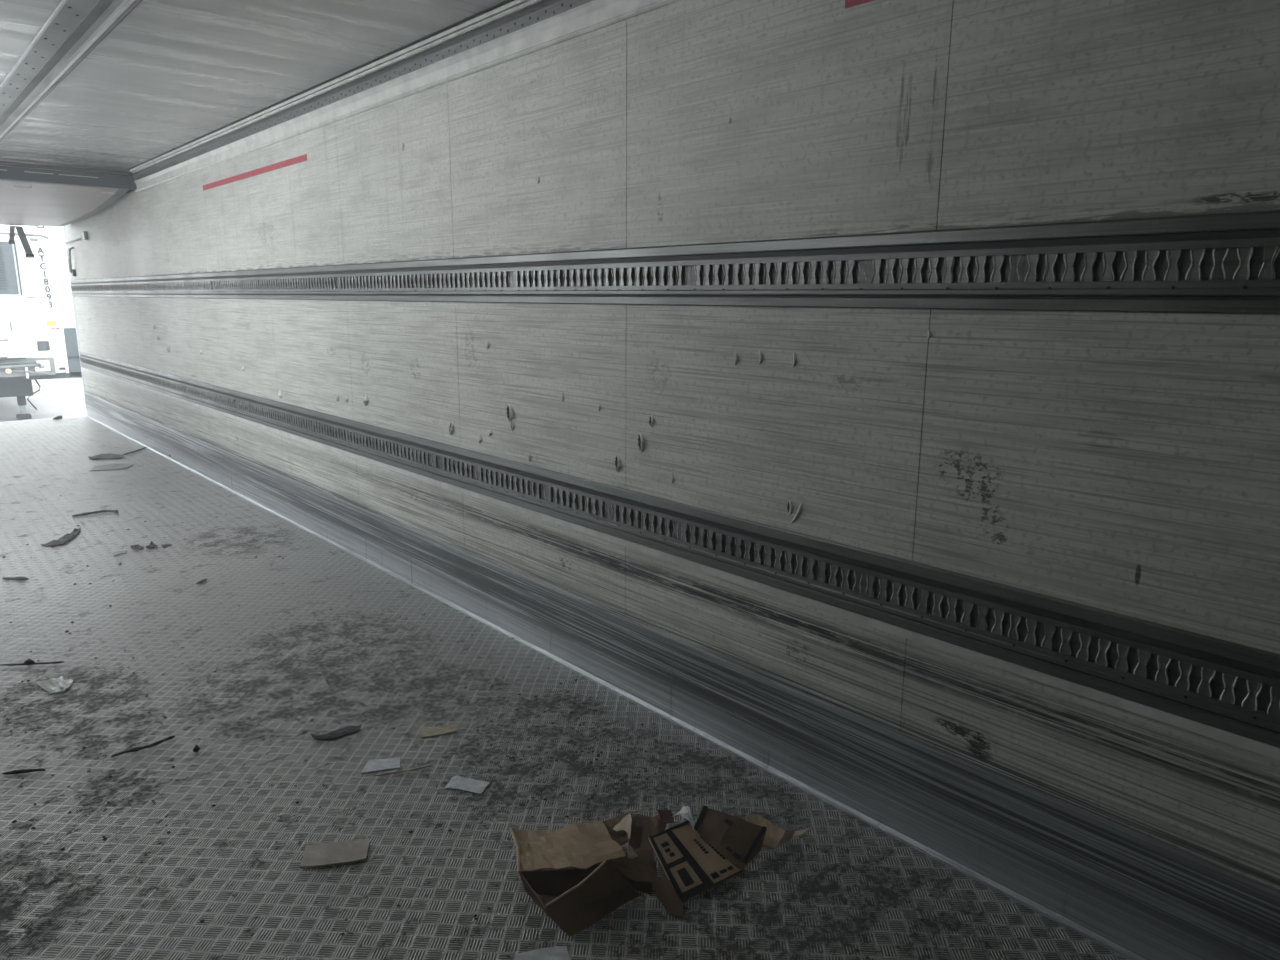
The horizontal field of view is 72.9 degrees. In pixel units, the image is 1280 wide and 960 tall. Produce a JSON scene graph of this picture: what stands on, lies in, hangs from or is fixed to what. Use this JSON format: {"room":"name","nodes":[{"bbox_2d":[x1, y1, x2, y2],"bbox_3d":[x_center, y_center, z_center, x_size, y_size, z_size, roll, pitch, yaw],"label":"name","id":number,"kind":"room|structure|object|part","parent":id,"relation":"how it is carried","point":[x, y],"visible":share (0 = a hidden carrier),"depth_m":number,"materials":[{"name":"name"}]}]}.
{"room":"truck trailer interior","nodes":[
{"label":"truck trailer interior","id":0,"kind":"room"},
{"bbox_2d":[0,0,514,175],"bbox_3d":[-3.427,-2.178,4.737,2.640,0.079,13.440,-10,16,-41],"label":"ceiling","id":1,"kind":"structure","parent":0,"point":[171,74],"depth_m":4.15,"materials":[{"name":"white metal"}]},
{"bbox_2d":[0,161,136,227],"bbox_3d":[-6.545,-2.692,8.205,2.445,0.316,3.428,-10,16,-41],"label":"bulkhead","id":2,"kind":"object","parent":1,"relation":"attached to","point":[29,196],"visible":1,"depth_m":7.72,"materials":[{"name":"grey metal"}]},
{"bbox_2d":[8,226,14,243],"bbox_3d":[-7.210,-2.814,9.954,0.085,0.205,0.030,-10,16,-41],"label":"strap","id":3,"kind":"object","parent":2,"relation":"hanging from","point":[11,240],"visible":1,"depth_m":9.95,"materials":[{"name":"paint"}]},
{"bbox_3d":[-5.236,-2.494,7.357,0.135,0.034,0.025,-10,16,-41],"label":"handle","id":4,"kind":"part","parent":2,"relation":"part of","materials":[{"name":"grey metal"}]},
{"bbox_2d":[15,226,33,257],"bbox_3d":[-7.143,-2.763,10.066,0.147,0.350,0.030,-10,16,-41],"label":"strap","id":5,"kind":"object","parent":2,"relation":"hanging from","point":[19,229],"visible":1,"depth_m":10.06,"materials":[{"name":"paint"}]},
{"bbox_3d":[-6.575,-2.671,8.222,2.215,0.216,3.310,-10,16,-41],"label":"panel","id":6,"kind":"part","parent":2,"relation":"part of","materials":[{"name":"white metal"}]},
{"bbox_3d":[-4.773,-2.576,7.761,0.135,0.034,0.025,-10,16,-41],"label":"handle","id":7,"kind":"part","parent":2,"relation":"part of","materials":[{"name":"grey metal"}]},
{"bbox_2d":[0,0,142,141],"bbox_3d":[-2.196,-1.848,3.459,0.220,0.024,9.649,-10,16,-41],"label":"ceiling track","id":8,"kind":"object","parent":1,"relation":"attached to","point":[74,29],"visible":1,"depth_m":3.95,"materials":[{"name":"metal"}]},
{"bbox_2d":[0,416,1127,959],"bbox_3d":[-3.442,0.469,5.294,2.640,0.120,13.440,-10,16,-41],"label":"floor","id":9,"kind":"structure","parent":0,"point":[233,865],"depth_m":2.78,"materials":[{"name":"grey metal"}]},
{"bbox_2d":[2,577,28,579],"bbox_3d":[-3.360,0.530,4.668,0.148,0.020,0.021,1,12,3],"label":"stick","id":10,"kind":"object","parent":9,"relation":"on","point":[5,578],"visible":1,"depth_m":4.66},
{"bbox_2d":[2,768,44,774],"bbox_3d":[-1.978,0.936,2.784,0.122,0.014,0.013,-2,12,-12],"label":"stick","id":11,"kind":"object","parent":9,"relation":"on","point":[13,772],"visible":1,"depth_m":2.78,"materials":[{"name":"brown wood"}]},
{"bbox_2d":[24,659,34,663],"bbox_3d":[-2.530,0.754,3.595,0.040,0.030,0.029,-3,12,-16],"label":"lump","id":12,"kind":"object","parent":9,"relation":"on","point":[28,661],"visible":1,"depth_m":3.58,"materials":[{"name":"black"}]},
{"bbox_2d":[0,661,63,665],"bbox_3d":[-2.521,0.761,3.591,0.245,0.012,0.016,-1,12,-8],"label":"stick","id":13,"kind":"object","parent":9,"relation":"on","point":[55,662],"visible":1,"depth_m":3.59,"materials":[{"name":"black wood"}]},
{"bbox_2d":[8,416,81,421],"bbox_3d":[-7.931,-0.591,10.216,2.640,0.119,0.050,-10,16,-41],"label":"trim","id":14,"kind":"structure","parent":9,"relation":"attached to","point":[77,416],"depth_m":10.67,"materials":[{"name":"metal"}]},
{"bbox_2d":[36,676,73,693],"bbox_3d":[-2.290,0.803,3.405,0.120,0.012,0.166,-10,16,-41],"label":"scrap","id":15,"kind":"object","parent":9,"relation":"on","point":[53,685],"visible":1,"depth_m":3.41,"materials":[{"name":"white paper"}]},
{"bbox_2d":[53,415,62,419],"bbox_3d":[-7.151,-0.766,10.645,0.100,0.051,0.045,-10,16,-41],"label":"rubble","id":16,"kind":"object","parent":9,"relation":"on","point":[60,416],"visible":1,"depth_m":10.64,"materials":[{"name":"grey"}]},
{"bbox_2d":[40,527,80,546],"bbox_3d":[-3.608,0.350,5.494,0.132,0.026,0.442,0,12,-2],"label":"rag","id":17,"kind":"object","parent":9,"relation":"on","point":[67,537],"visible":1,"depth_m":5.41,"materials":[{"name":"grey fabric"}]},
{"bbox_2d":[72,509,117,516],"bbox_3d":[-3.817,0.230,6.082,0.279,0.028,0.073,-6,13,-26],"label":"stick","id":18,"kind":"object","parent":9,"relation":"on","point":[104,510],"visible":1,"depth_m":6.07,"materials":[{"name":"wood"}]},
{"bbox_2d":[88,453,123,458],"bbox_3d":[-5.049,-0.220,8.175,0.376,0.022,0.245,7,14,29],"label":"leaf","id":19,"kind":"object","parent":9,"relation":"on","point":[109,455],"visible":1,"depth_m":8.19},
{"bbox_2d":[90,464,132,470],"bbox_3d":[-4.710,-0.119,7.736,0.299,0.009,0.303,-3,12,-17],"label":"foil","id":20,"kind":"object","parent":9,"relation":"on","point":[106,466],"visible":1,"depth_m":7.73,"materials":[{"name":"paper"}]},
{"bbox_2d":[112,550,126,555],"bbox_3d":[-3.091,0.434,5.157,0.083,0.007,0.078,-10,16,-41],"label":"flake","id":21,"kind":"object","parent":9,"relation":"on","point":[123,551],"visible":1,"depth_m":5.16,"materials":[{"name":"grey rubber"}]},
{"bbox_2d":[123,447,146,454],"bbox_3d":[-4.935,-0.285,8.490,0.025,0.021,0.423,0,12,0],"label":"stick","id":22,"kind":"object","parent":9,"relation":"on","point":[143,447],"visible":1,"depth_m":8.46,"materials":[{"name":"wood"}]},
{"bbox_2d":[130,544,143,549],"bbox_3d":[-3.058,0.402,5.269,0.066,0.023,0.144,-10,16,-41],"label":"flake","id":23,"kind":"object","parent":9,"relation":"on","point":[137,546],"visible":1,"depth_m":5.24,"materials":[{"name":"grey"}]},
{"bbox_2d":[111,735,174,756],"bbox_3d":[-1.678,0.903,2.936,0.193,0.015,0.026,-10,16,-41],"label":"stick","id":24,"kind":"object","parent":9,"relation":"on","point":[135,749],"visible":1,"depth_m":2.93,"materials":[{"name":"black wood"}]},
{"bbox_2d":[146,541,156,547],"bbox_3d":[-2.987,0.398,5.287,0.064,0.024,0.142,-10,16,-41],"label":"flake","id":25,"kind":"object","parent":9,"relation":"on","point":[151,544],"visible":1,"depth_m":5.29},
{"bbox_2d":[193,744,199,751],"bbox_3d":[-1.494,0.903,2.920,0.022,0.028,0.022,7,14,29],"label":"pebble","id":26,"kind":"object","parent":9,"relation":"on","point":[196,748],"visible":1,"depth_m":2.91,"materials":[{"name":"black stone"}]},
{"bbox_2d":[300,839,369,868],"bbox_3d":[-0.837,1.026,2.384,0.171,0.010,0.098,-2,12,-10],"label":"cardboard piece","id":27,"kind":"object","parent":9,"relation":"on","point":[342,852],"visible":1,"depth_m":2.38,"materials":[{"name":"beige cardboard"}]},
{"bbox_2d":[311,725,360,739],"bbox_3d":[-1.059,0.887,3.043,0.167,0.013,0.065,-7,14,-33],"label":"strip","id":28,"kind":"object","parent":9,"relation":"on","point":[341,732],"visible":1,"depth_m":3.04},
{"bbox_2d":[361,758,399,772],"bbox_3d":[-0.850,0.933,2.847,0.122,0.003,0.078,-3,12,-14],"label":"paper scrap","id":29,"kind":"object","parent":9,"relation":"on","point":[388,763],"visible":1,"depth_m":2.84,"materials":[{"name":"white paper"}]},
{"bbox_2d":[373,765,433,775],"bbox_3d":[-0.762,0.938,2.799,0.190,0.012,0.010,-3,12,-18],"label":"twig","id":30,"kind":"object","parent":9,"relation":"on","point":[417,768],"visible":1,"depth_m":2.79,"materials":[{"name":"wood"}]},
{"bbox_2d":[421,724,457,737],"bbox_3d":[-0.709,0.885,3.069,0.134,0.007,0.066,-3,12,-17],"label":"tape piece","id":31,"kind":"object","parent":9,"relation":"on","point":[432,731],"visible":1,"depth_m":3.06,"materials":[{"name":"beige paper"}]},
{"bbox_2d":[445,776,489,793],"bbox_3d":[-0.545,0.958,2.730,0.129,0.006,0.070,4,12,15],"label":"paper scrap","id":32,"kind":"object","parent":9,"relation":"on","point":[457,782],"visible":1,"depth_m":2.73,"materials":[{"name":"white paper"}]},
{"bbox_2d":[3,495,984,959],"bbox_3d":[-2.203,0.717,3.835,2.439,0.008,7.225,-10,16,-41],"label":"crumbs","id":33,"kind":"object","parent":9,"relation":"on","point":[601,752],"visible":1,"depth_m":2.88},
{"bbox_2d":[513,946,569,959],"bbox_3d":[-0.236,1.112,2.014,0.152,0.003,0.064,-1,12,-8],"label":"paper scrap","id":34,"kind":"object","parent":9,"relation":"on","point":[548,953],"visible":1,"depth_m":2.03,"materials":[{"name":"white paper"}]},
{"bbox_2d":[510,813,665,935],"bbox_3d":[-0.094,0.995,2.283,0.466,0.122,0.368,-3,12,-17],"label":"cardboard box","id":35,"kind":"object","parent":9,"relation":"on","point":[604,878],"visible":0.94,"depth_m":2.21,"materials":[{"name":"brown cardboard"}]},
{"bbox_3d":[0.030,0.979,2.379,0.125,0.046,0.185,0,12,-1],"label":"crumpled panel","id":36,"kind":"part","parent":35,"relation":"part of","materials":[{"name":"brown cardboard"}]},
{"bbox_2d":[657,810,673,823],"bbox_3d":[0.075,0.937,2.414,0.041,0.009,0.068,-2,12,-11],"label":"scrap","id":37,"kind":"object","parent":35,"relation":"on","point":[666,817],"visible":1,"depth_m":2.41,"materials":[{"name":"brown cardboard"}]},
{"bbox_2d":[648,806,810,916],"bbox_3d":[0.218,0.972,2.357,0.512,0.137,0.227,-10,16,-41],"label":"cardboard box","id":38,"kind":"object","parent":9,"relation":"on","point":[720,845],"visible":1,"depth_m":2.31,"materials":[{"name":"brown cardboard"}]},
{"bbox_3d":[0.140,1.029,2.277,0.234,0.047,0.101,3,12,13],"label":"under panel","id":39,"kind":"part","parent":38,"relation":"part of","materials":[{"name":"brown cardboard"}]},
{"bbox_2d":[672,806,693,829],"bbox_3d":[0.134,0.930,2.384,0.050,0.032,0.109,-8,14,-34],"label":"scrap","id":40,"kind":"object","parent":38,"relation":"on","point":[685,812],"visible":1,"depth_m":2.39,"materials":[{"name":"paper"}]},
{"bbox_3d":[0.132,1.004,2.293,0.197,0.088,0.215,-10,16,-41],"label":"label panel","id":41,"kind":"part","parent":38,"relation":"part of","materials":[{"name":"brown cardboard"}]},
{"bbox_3d":[0.236,0.966,2.333,0.191,0.104,0.097,5,13,20],"label":"panel","id":42,"kind":"part","parent":38,"relation":"part of","materials":[{"name":"brown cardboard"}]},
{"bbox_2d":[64,0,1279,892],"bbox_3d":[-2.516,-1.067,5.856,0.116,2.664,13.370,-10,16,-41],"label":"wall","id":43,"kind":"structure","parent":0,"point":[1125,463],"depth_m":2.44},
{"bbox_2d":[69,247,75,275],"bbox_3d":[-6.761,-2.599,10.314,0.064,0.342,0.173,-10,16,-41],"label":"handle","id":44,"kind":"object","parent":43,"relation":"attached to","point":[72,271],"visible":1,"depth_m":10.32,"materials":[{"name":"metal"}]},
{"bbox_2d":[63,226,86,412],"bbox_3d":[-6.973,-2.074,10.770,0.094,2.764,0.050,-10,16,-41],"label":"trim","id":45,"kind":"structure","parent":43,"relation":"attached to","point":[63,226],"depth_m":10.73,"materials":[{"name":"metal"}]},
{"bbox_3d":[-6.670,-2.744,10.225,0.006,0.758,0.937,-10,16,-41],"label":"wall panel","id":46,"kind":"part","parent":43,"relation":"part of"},
{"bbox_2d":[64,231,87,243],"bbox_3d":[-6.532,-2.797,10.023,0.037,0.090,1.240,-10,16,-41],"label":"stay","id":47,"kind":"object","parent":43,"relation":"attached to","point":[84,236],"visible":1,"depth_m":9.61,"materials":[{"name":"metal"}]},
{"bbox_3d":[-6.558,-2.788,10.049,0.029,0.051,1.171,-10,16,-41],"label":"rod","id":48,"kind":"part","parent":47,"relation":"part of","materials":[{"name":"metal"}]},
{"bbox_3d":[-6.675,-1.860,10.410,0.006,0.678,0.937,-10,16,-41],"label":"wall panel","id":49,"kind":"part","parent":43,"relation":"part of","materials":[{"name":"grey wood"}]},
{"bbox_3d":[-6.679,-1.028,10.585,0.006,0.596,0.937,-10,16,-41],"label":"wall panel","id":50,"kind":"part","parent":43,"relation":"part of","materials":[{"name":"grey metal"}]},
{"bbox_3d":[-5.963,-2.577,9.449,0.006,0.758,1.184,-10,16,-41],"label":"wall panel","id":51,"kind":"part","parent":43,"relation":"part of","materials":[{"name":"grey wood"}]},
{"bbox_3d":[-5.968,-1.693,9.635,0.006,0.678,1.184,-10,16,-41],"label":"wall panel","id":52,"kind":"part","parent":43,"relation":"part of","materials":[{"name":"grey wood"}]},
{"bbox_3d":[-5.972,-0.861,9.810,0.006,0.596,1.184,-10,16,-41],"label":"wall panel","id":53,"kind":"part","parent":43,"relation":"part of","materials":[{"name":"grey metal"}]},
{"bbox_3d":[-5.173,-2.390,8.584,0.006,0.758,1.184,-10,16,-41],"label":"wall panel","id":54,"kind":"part","parent":43,"relation":"part of","materials":[{"name":"white metal"}]},
{"bbox_3d":[-5.178,-1.507,8.770,0.006,0.678,1.184,-10,16,-41],"label":"wall panel","id":55,"kind":"part","parent":43,"relation":"part of","materials":[{"name":"grey wood"}]},
{"bbox_3d":[-5.183,-0.675,8.944,0.006,0.596,1.184,-10,16,-41],"label":"wall panel","id":56,"kind":"part","parent":43,"relation":"part of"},
{"bbox_3d":[-4.384,-2.204,7.718,0.006,0.758,1.184,-10,16,-41],"label":"wall panel","id":57,"kind":"part","parent":43,"relation":"part of","materials":[{"name":"grey wood"}]},
{"bbox_3d":[-4.389,-1.320,7.904,0.006,0.678,1.184,-10,16,-41],"label":"wall panel","id":58,"kind":"part","parent":43,"relation":"part of","materials":[{"name":"grey wood"}]},
{"bbox_3d":[-4.394,-0.488,8.079,0.006,0.596,1.184,-10,16,-41],"label":"wall panel","id":59,"kind":"part","parent":43,"relation":"part of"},
{"bbox_3d":[-3.595,-2.017,6.853,0.006,0.758,1.184,-10,16,-41],"label":"wall panel","id":60,"kind":"part","parent":43,"relation":"part of","materials":[{"name":"grey wood"}]},
{"bbox_3d":[-3.600,-1.134,7.039,0.006,0.678,1.184,-10,16,-41],"label":"wall panel","id":61,"kind":"part","parent":43,"relation":"part of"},
{"bbox_3d":[-3.605,-0.302,7.214,0.006,0.596,1.184,-10,16,-41],"label":"wall panel","id":62,"kind":"part","parent":43,"relation":"part of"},
{"bbox_3d":[-2.806,-1.831,5.987,0.006,0.758,1.184,-10,16,-41],"label":"wall panel","id":63,"kind":"part","parent":43,"relation":"part of","materials":[{"name":"grey wood"}]},
{"bbox_3d":[-2.811,-0.947,6.173,0.006,0.678,1.184,-10,16,-41],"label":"wall panel","id":64,"kind":"part","parent":43,"relation":"part of","materials":[{"name":"grey wood"}]},
{"bbox_2d":[203,154,306,190],"bbox_3d":[-2.561,-1.996,5.669,0.002,0.036,1.990,-10,16,-41],"label":"red stripe","id":65,"kind":"object","parent":43,"relation":"attached to","point":[302,158],"visible":1,"depth_m":5.53,"materials":[{"name":"red paint"}]},
{"bbox_3d":[-2.816,-0.115,6.348,0.006,0.596,1.184,-10,16,-41],"label":"wall panel","id":66,"kind":"part","parent":43,"relation":"part of","materials":[{"name":"grey wood"}]},
{"bbox_3d":[-2.017,-1.644,5.122,0.006,0.758,1.184,-10,16,-41],"label":"wall panel","id":67,"kind":"part","parent":43,"relation":"part of","materials":[{"name":"grey wood"}]},
{"bbox_3d":[-2.022,-0.761,5.308,0.006,0.678,1.184,-10,16,-41],"label":"wall panel","id":68,"kind":"part","parent":43,"relation":"part of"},
{"bbox_3d":[-2.026,0.071,5.483,0.006,0.596,1.184,-10,16,-41],"label":"wall panel","id":69,"kind":"part","parent":43,"relation":"part of","materials":[{"name":"grey metal"}]},
{"bbox_3d":[-1.227,-1.458,4.256,0.006,0.758,1.184,-10,16,-41],"label":"wall panel","id":70,"kind":"part","parent":43,"relation":"part of","materials":[{"name":"grey metal"}]},
{"bbox_3d":[-1.232,-0.574,4.442,0.006,0.678,1.184,-10,16,-41],"label":"wall panel","id":71,"kind":"part","parent":43,"relation":"part of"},
{"bbox_2d":[128,0,680,191],"bbox_3d":[-1.334,-1.923,4.242,0.052,0.192,9.669,-10,16,-41],"label":"rail","id":72,"kind":"object","parent":43,"relation":"attached to","point":[515,29],"visible":1,"depth_m":3.92,"materials":[{"name":"metal"}]},
{"bbox_3d":[-1.327,-1.997,4.232,0.036,0.034,9.669,-10,16,-41],"label":"moulding","id":73,"kind":"part","parent":72,"relation":"part of","materials":[{"name":"grey metal"}]},
{"bbox_3d":[-1.237,0.258,4.617,0.006,0.596,1.184,-10,16,-41],"label":"wall panel","id":74,"kind":"part","parent":43,"relation":"part of","materials":[{"name":"beige wood"}]},
{"bbox_3d":[-0.438,-1.271,3.391,0.006,0.758,1.184,-10,16,-41],"label":"wall panel","id":75,"kind":"part","parent":43,"relation":"part of","materials":[{"name":"grey metal"}]},
{"bbox_3d":[-0.443,-0.388,3.577,0.006,0.678,1.184,-10,16,-41],"label":"wall panel","id":76,"kind":"part","parent":43,"relation":"part of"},
{"bbox_3d":[-0.448,0.444,3.752,0.006,0.596,1.184,-10,16,-41],"label":"wall panel","id":77,"kind":"part","parent":43,"relation":"part of","materials":[{"name":"beige wood"}]},
{"bbox_2d":[70,210,1279,313],"bbox_3d":[-2.549,-1.306,5.787,0.018,0.193,13.347,-10,16,-41],"label":"rail","id":78,"kind":"object","parent":43,"relation":"attached to","point":[1225,262],"visible":1,"depth_m":2.31,"materials":[{"name":"metal"}]},
{"bbox_2d":[79,351,1279,747],"bbox_3d":[-2.554,-0.461,5.965,0.018,0.193,13.347,-10,16,-41],"label":"rail","id":79,"kind":"object","parent":43,"relation":"attached to","point":[1232,687],"visible":1,"depth_m":2.43,"materials":[{"name":"metal"}]},
{"bbox_2d":[81,367,1279,759],"bbox_3d":[-2.552,-0.354,5.990,0.008,0.025,13.347,-10,16,-41],"label":"trim","id":80,"kind":"structure","parent":43,"relation":"attached to","point":[1243,742],"depth_m":2.46,"materials":[{"name":"grey metal"}]},
{"bbox_2d":[84,392,1279,959],"bbox_3d":[-2.559,0.091,6.079,0.022,0.306,13.349,-10,16,-41],"label":"baseboard","id":81,"kind":"structure","parent":43,"relation":"attached to","point":[1142,897],"depth_m":2.59,"materials":[{"name":"metal"}]},
{"bbox_3d":[0.341,0.630,2.886,0.006,0.596,1.184,-10,16,-41],"label":"wall panel","id":82,"kind":"part","parent":43,"relation":"part of","materials":[{"name":"grey metal"}]},
{"bbox_3d":[0.346,-0.201,2.711,0.006,0.678,1.184,-10,16,-41],"label":"wall panel","id":83,"kind":"part","parent":43,"relation":"part of","materials":[{"name":"grey wood"}]},
{"bbox_3d":[0.351,-1.085,2.526,0.006,0.758,1.184,-10,16,-41],"label":"wall panel","id":84,"kind":"part","parent":43,"relation":"part of","materials":[{"name":"grey wood"}]},
{"bbox_2d":[845,0,873,8],"bbox_3d":[1.169,-1.105,1.580,0.002,0.036,1.897,-10,16,-41],"label":"red stripe","id":85,"kind":"object","parent":43,"relation":"attached to","point":[848,3],"visible":1,"depth_m":2.25,"materials":[{"name":"red paint"}]},
{"bbox_3d":[1.131,0.817,2.021,0.006,0.596,1.184,-10,16,-41],"label":"wall panel","id":86,"kind":"part","parent":43,"relation":"part of","materials":[{"name":"grey metal"}]},
{"bbox_3d":[1.135,-0.015,1.846,0.006,0.678,1.184,-10,16,-41],"label":"wall panel","id":87,"kind":"part","parent":43,"relation":"part of","materials":[{"name":"grey metal"}]},
{"bbox_3d":[1.140,-0.898,1.660,0.006,0.758,1.184,-10,16,-41],"label":"wall panel","id":88,"kind":"part","parent":43,"relation":"part of","materials":[{"name":"grey wood"}]},
{"label":"outside","id":89,"kind":"structure","parent":0,"visible":0},
{"bbox_2d":[0,372,85,421],"bbox_3d":[-44.122,-10.718,63.662,100.000,0.300,165.000,-10,16,-41],"label":"ground","id":90,"kind":"structure","parent":89,"point":[49,402],"depth_m":22.57,"materials":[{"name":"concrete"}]},
{"bbox_2d":[0,232,69,418],"bbox_3d":[-17.051,-3.887,21.649,2.610,3.922,13.490,-10,16,-41],"label":"truck","id":91,"kind":"object","parent":90,"relation":"on","point":[32,340],"visible":0.98,"depth_m":17.47,"materials":[{"name":"white paint"}]},
{"bbox_3d":[-12.757,-4.012,16.339,1.630,1.000,0.035,-10,16,-41],"label":"grille frame","id":92,"kind":"part","parent":91,"relation":"part of","materials":[{"name":"grey plastic"}]},
{"bbox_3d":[-12.266,-4.152,17.068,0.020,1.020,0.420,-10,16,-41],"label":"trim","id":93,"kind":"part","parent":91,"relation":"part of","materials":[{"name":"grey plastic"}]},
{"bbox_3d":[-13.694,-2.002,19.148,0.150,0.700,0.150,-10,16,-41],"label":"landing leg","id":94,"kind":"part","parent":91,"relation":"part of","materials":[{"name":"metal"}]},
{"bbox_3d":[-13.696,-1.572,19.239,0.110,0.220,0.110,-10,16,-41],"label":"leg","id":95,"kind":"part","parent":91,"relation":"part of","materials":[{"name":"metal"}]},
{"bbox_3d":[-12.856,-4.755,16.660,2.498,0.123,0.044,-10,16,-41],"label":"gutter rail","id":96,"kind":"part","parent":91,"relation":"part of","materials":[{"name":"grey metal"}]},
{"bbox_3d":[-17.212,-3.032,22.008,2.610,0.100,13.020,-10,16,-41],"label":"frame","id":97,"kind":"part","parent":91,"relation":"part of","materials":[{"name":"metal"}]},
{"bbox_3d":[-11.934,-3.579,17.802,0.050,2.760,0.050,-10,16,-41],"label":"corner post","id":98,"kind":"part","parent":91,"relation":"part of","materials":[{"name":"white plastic"}]},
{"bbox_2d":[53,247,80,372],"bbox_3d":[-22.352,-6.588,33.678,2.500,4.200,13.030,-10,16,-41],"label":"trailer","id":99,"kind":"object","parent":90,"relation":"on","point":[60,257],"visible":0.15,"depth_m":28.32,"materials":[{"name":"white paint"}]},
{"bbox_2d":[63,395,86,415],"bbox_3d":[-11.377,-1.121,18.164,0.249,0.005,14.064,-9,15,-36],"label":"road marking","id":100,"kind":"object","parent":90,"relation":"on","point":[71,399],"visible":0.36,"depth_m":21.56,"materials":[{"name":"white paint"}]}
]}

